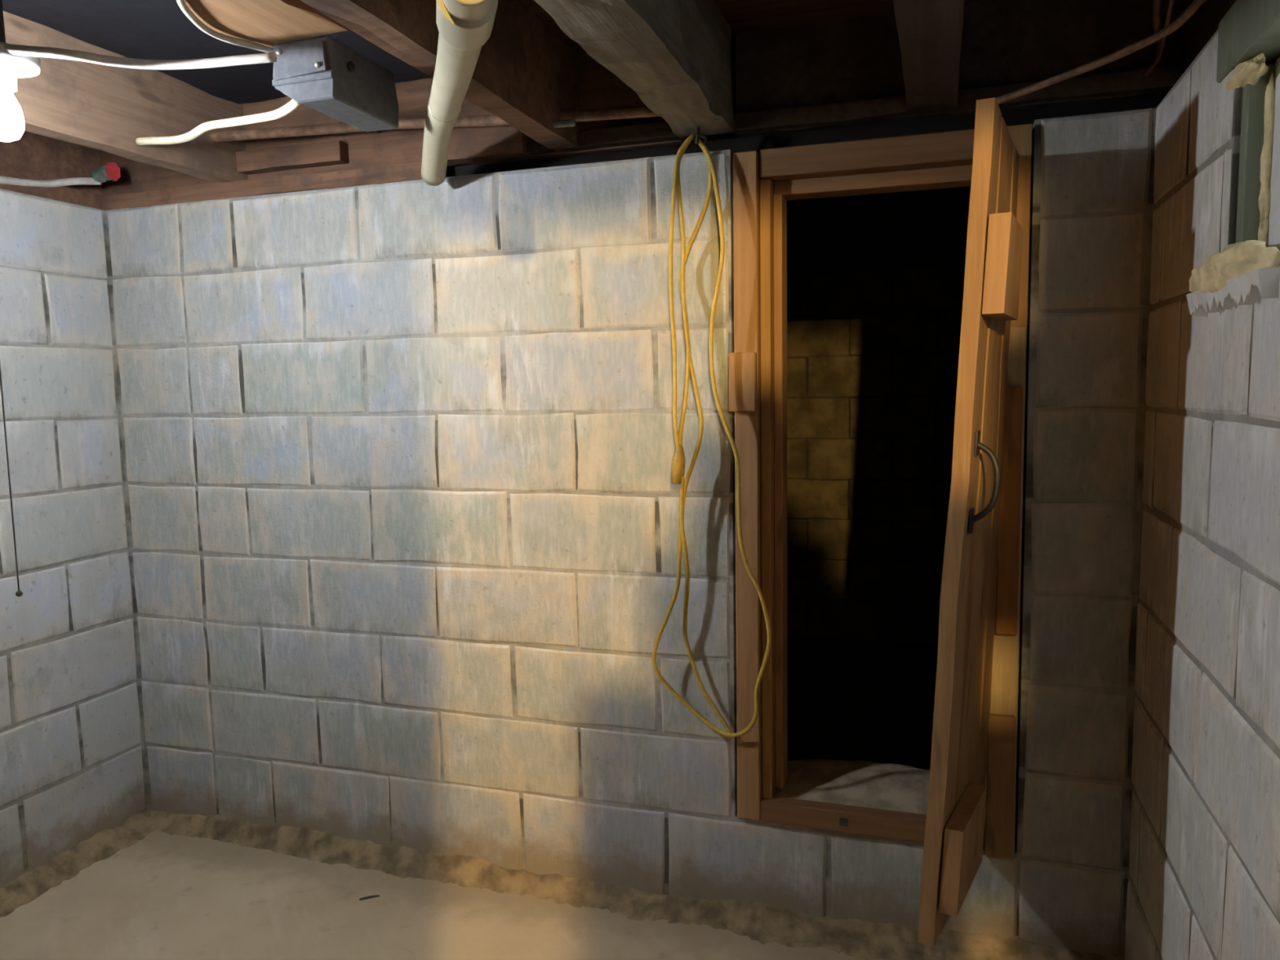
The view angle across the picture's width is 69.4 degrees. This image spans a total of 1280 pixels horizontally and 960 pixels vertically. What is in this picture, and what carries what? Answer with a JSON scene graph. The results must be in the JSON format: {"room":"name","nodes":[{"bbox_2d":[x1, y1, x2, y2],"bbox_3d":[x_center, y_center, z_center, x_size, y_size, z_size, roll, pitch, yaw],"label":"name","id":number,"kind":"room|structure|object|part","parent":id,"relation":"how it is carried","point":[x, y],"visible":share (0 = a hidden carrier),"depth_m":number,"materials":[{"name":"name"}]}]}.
{"room":"basement","nodes":[
{"label":"basement","id":0,"kind":"room"},
{"bbox_2d":[0,188,148,887],"bbox_3d":[-2.409,0.375,0.574,0.252,1.870,5.200,1,6,18],"label":"wall","id":1,"kind":"structure","parent":0,"point":[73,769],"depth_m":2.59,"materials":[{"name":"grey concrete"}]},
{"bbox_2d":[0,806,157,917],"bbox_3d":[-1.714,1.112,2.222,0.102,0.070,1.400,1,6,18],"label":"gravel strip","id":2,"kind":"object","parent":1,"relation":"attached to","point":[30,885],"depth_m":2.61,"materials":[{"name":"beige gravel"}]},
{"bbox_2d":[0,829,884,959],"bbox_3d":[-0.404,1.395,0.082,4.500,0.130,5.300,1,6,18],"label":"floor","id":3,"kind":"structure","parent":0,"point":[162,895],"depth_m":2.34,"materials":[{"name":"concrete"}]},
{"bbox_2d":[359,894,380,900],"bbox_3d":[-0.712,1.099,2.433,0.055,0.010,0.003,-3,6,-22],"label":"scrap","id":4,"kind":"object","parent":3,"relation":"on","point":[374,895],"visible":1,"depth_m":2.43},
{"bbox_2d":[0,0,1236,210],"bbox_3d":[-0.431,-0.703,-0.182,4.450,0.363,5.200,1,6,18],"label":"ceiling","id":5,"kind":"structure","parent":0,"point":[808,72],"depth_m":2.08,"materials":[{"name":"brown wood"}]},
{"bbox_2d":[0,0,40,596],"bbox_3d":[-1.084,-0.378,1.604,0.124,1.160,0.124,1,6,18],"label":"ceiling lamp","id":6,"kind":"object","parent":5,"relation":"hanging from","point":[12,67],"visible":0.97,"depth_m":1.57,"materials":[{"name":"white"}]},
{"bbox_3d":[-1.092,-0.842,1.558,0.028,0.228,0.027,1,6,18],"label":"stem","id":7,"kind":"part","parent":6,"relation":"part of","materials":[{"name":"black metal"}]},
{"bbox_3d":[-1.089,-0.625,1.579,0.062,0.088,0.062,1,6,18],"label":"bulb","id":8,"kind":"part","parent":6,"relation":"part of","materials":[{"name":"white glass"}]},
{"bbox_2d":[4,44,276,69],"bbox_3d":[-0.876,-0.735,1.616,0.459,0.037,0.084,-3,6,-16],"label":"cable","id":9,"kind":"object","parent":6,"relation":"attached to","point":[18,50],"visible":1,"depth_m":1.64,"materials":[{"name":"white plastic"}]},
{"bbox_3d":[-2.036,-0.691,1.556,0.155,0.048,2.501,1,6,18],"label":"sill plate","id":10,"kind":"part","parent":5,"relation":"part of","materials":[{"name":"brown wood"}]},
{"bbox_2d":[0,162,120,187],"bbox_3d":[-1.600,-0.832,2.534,0.302,0.089,0.140,-5,7,-36],"label":"supply pipe","id":11,"kind":"object","parent":5,"relation":"attached to","point":[111,171],"visible":1,"depth_m":2.57,"materials":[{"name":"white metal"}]},
{"bbox_3d":[-1.463,-0.857,2.566,0.010,0.051,0.042,1,6,18],"label":"valve handle","id":12,"kind":"part","parent":11,"relation":"part of","materials":[{"name":"red plastic"}]},
{"bbox_2d":[1,0,428,103],"bbox_3d":[-1.034,-0.928,1.332,0.940,0.022,2.340,1,6,18],"label":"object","id":13,"kind":"structure","parent":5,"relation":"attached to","point":[143,29],"depth_m":2.12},
{"bbox_2d":[184,0,348,48],"bbox_3d":[-0.671,-0.805,1.578,0.231,0.022,0.292,1,6,18],"label":"board","id":14,"kind":"object","parent":5,"relation":"attached to","point":[269,23],"visible":0.75,"depth_m":1.60,"materials":[{"name":"brown wood"}]},
{"bbox_2d":[271,35,398,132],"bbox_3d":[-0.587,-0.760,1.792,0.134,0.110,0.227,1,6,18],"label":"junction box","id":15,"kind":"object","parent":14,"relation":"attached to","point":[322,74],"visible":0.99,"depth_m":1.71,"materials":[{"name":"grey metal"}]},
{"bbox_2d":[135,98,302,145],"bbox_3d":[-0.927,-0.777,2.023,0.713,0.067,0.045,4,7,39],"label":"loose cable","id":16,"kind":"object","parent":15,"relation":"attached to","point":[291,105],"visible":0.95,"depth_m":2.00,"materials":[{"name":"white plastic"}]},
{"bbox_2d":[176,0,274,53],"bbox_3d":[-0.733,-0.787,1.589,0.074,0.012,0.328,0,6,6],"label":"cable","id":17,"kind":"object","parent":15,"relation":"attached to","point":[183,6],"visible":0.82,"depth_m":1.65,"materials":[{"name":"white plastic"}]},
{"bbox_3d":[-0.620,-0.766,1.690,0.109,0.058,0.006,1,6,18],"label":"plate","id":18,"kind":"part","parent":15,"relation":"part of","materials":[{"name":"grey metal"}]},
{"bbox_3d":[-1.100,-0.815,2.646,1.236,0.050,0.163,1,6,18],"label":"sill plate","id":19,"kind":"part","parent":5,"relation":"part of","materials":[{"name":"brown wood"}]},
{"bbox_2d":[209,105,657,142],"bbox_3d":[-0.654,-0.897,2.341,1.533,0.108,0.043,1,6,18],"label":"pipe","id":20,"kind":"object","parent":5,"relation":"attached to","point":[642,111],"visible":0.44,"depth_m":2.30,"materials":[{"name":"black metal"}]},
{"bbox_2d":[421,0,497,186],"bbox_3d":[-0.348,-0.680,1.665,0.076,0.178,1.352,-2,6,-14],"label":"drain pipe","id":21,"kind":"object","parent":5,"relation":"attached to","point":[464,26],"visible":1,"depth_m":1.37,"materials":[{"name":"plastic"}]},
{"bbox_2d":[552,119,575,127],"bbox_3d":[-0.267,-0.883,2.152,0.233,0.127,0.032,-1,6,3],"label":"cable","id":22,"kind":"object","parent":5,"relation":"hanging from","point":[569,122],"visible":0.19,"depth_m":2.14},
{"bbox_2d":[695,127,699,144],"bbox_3d":[0.130,-0.795,2.094,0.009,0.069,0.046,0,6,10],"label":"hook","id":23,"kind":"object","parent":5,"relation":"attached to","point":[697,137],"visible":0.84,"depth_m":2.08,"materials":[{"name":"black metal"}]},
{"bbox_2d":[651,133,771,737],"bbox_3d":[0.159,-0.081,2.160,0.294,1.424,0.077,1,6,18],"label":"extension cord","id":24,"kind":"object","parent":23,"relation":"hanging from","point":[677,469],"visible":0.99,"depth_m":2.15,"materials":[{"name":"yellow plastic"}]},
{"bbox_3d":[0.384,-0.799,2.208,1.853,0.049,0.080,1,6,18],"label":"sill plate","id":25,"kind":"part","parent":5,"relation":"part of","materials":[{"name":"brown wood"}]},
{"bbox_2d":[995,0,1205,104],"bbox_3d":[0.810,-0.744,1.614,0.074,0.034,0.499,-3,6,-16],"label":"pipe","id":26,"kind":"object","parent":5,"relation":"attached to","point":[1194,5],"visible":1,"depth_m":1.62,"materials":[{"name":"brown metal"}]},
{"bbox_2d":[1152,0,1165,65],"bbox_3d":[0.991,-0.850,1.787,0.057,0.024,0.638,1,6,23],"label":"tube","id":27,"kind":"object","parent":5,"relation":"attached to","point":[1157,4],"visible":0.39,"depth_m":1.67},
{"bbox_2d":[1144,0,1174,76],"bbox_3d":[0.947,-0.805,1.675,0.020,0.013,0.448,1,6,24],"label":"tube","id":28,"kind":"object","parent":5,"relation":"attached to","point":[1171,4],"visible":0.85,"depth_m":1.70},
{"bbox_2d":[105,107,1155,957],"bbox_3d":[-0.215,0.147,2.478,3.250,1.871,0.202,1,6,18],"label":"wall","id":29,"kind":"structure","parent":0,"point":[402,502],"depth_m":2.39,"materials":[{"name":"grey concrete"}]},
{"bbox_2d":[151,810,1124,959],"bbox_3d":[-0.249,1.066,2.426,2.743,0.071,0.122,1,6,18],"label":"gravel strip","id":30,"kind":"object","parent":29,"relation":"attached to","point":[763,923],"depth_m":2.37,"materials":[{"name":"beige gravel"}]},
{"bbox_2d":[728,124,1031,861],"bbox_3d":[0.542,0.048,2.162,0.645,1.618,0.154,1,6,18],"label":"door frame","id":31,"kind":"structure","parent":29,"relation":"attached to","point":[764,181],"depth_m":2.15,"materials":[{"name":"brown wood"}]},
{"bbox_3d":[0.485,0.815,2.201,0.020,0.018,0.002,1,6,18],"label":"nail plate","id":32,"kind":"part","parent":31,"relation":"part of","materials":[{"name":"black metal"}]},
{"bbox_2d":[917,97,1023,946],"bbox_3d":[0.663,0.093,1.828,0.152,1.522,0.441,1,6,23],"label":"door","id":33,"kind":"structure","parent":29,"relation":"in","point":[953,850],"depth_m":1.70,"materials":[{"name":"brown wood"}]},
{"bbox_3d":[0.599,0.073,1.670,0.006,0.044,0.026,2,6,29],"label":"handle plate","id":34,"kind":"part","parent":33,"relation":"part of","materials":[{"name":"black metal"}]},
{"bbox_3d":[0.603,-0.066,1.654,0.006,0.044,0.026,2,6,29],"label":"handle plate","id":35,"kind":"part","parent":33,"relation":"part of","materials":[{"name":"black metal"}]},
{"bbox_3d":[0.617,0.005,1.653,0.052,0.149,0.013,2,6,29],"label":"handle","id":36,"kind":"part","parent":33,"relation":"part of","materials":[{"name":"black metal"}]},
{"bbox_2d":[786,199,969,653],"bbox_3d":[1.016,-0.053,3.431,4.100,2.300,2.400,1,6,18],"label":"wall","id":37,"kind":"structure","parent":0,"point":[875,294],"depth_m":4.54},
{"bbox_2d":[773,759,985,822],"bbox_3d":[0.601,0.783,2.365,0.630,0.097,0.300,1,6,18],"label":"floor","id":38,"kind":"structure","parent":0,"point":[864,784],"depth_m":2.32,"materials":[{"name":"grey concrete"}]},
{"bbox_2d":[1124,28,1279,959],"bbox_3d":[0.816,0.288,0.890,0.209,1.870,2.600,1,6,18],"label":"wall","id":39,"kind":"structure","parent":0,"point":[1203,883],"depth_m":1.48,"materials":[{"name":"grey concrete"}]},
{"bbox_2d":[1186,52,1279,315],"bbox_3d":[0.869,-0.425,1.325,0.084,0.357,0.380,1,6,18],"label":"foam","id":40,"kind":"object","parent":39,"relation":"attached to","point":[1246,273],"visible":1,"depth_m":1.32,"materials":[{"name":"plastic"}]},
{"bbox_2d":[1216,0,1279,250],"bbox_3d":[0.837,-0.452,0.927,0.211,0.405,1.030,1,6,18],"label":"window","id":41,"kind":"structure","parent":39,"relation":"in","point":[1250,28],"depth_m":1.33,"materials":[{"name":"green paint"}]},
{"bbox_3d":[0.927,-0.445,1.289,0.063,0.305,0.078,1,6,18],"label":"frame","id":42,"kind":"part","parent":41,"relation":"part of","materials":[{"name":"white plastic"}]}
]}

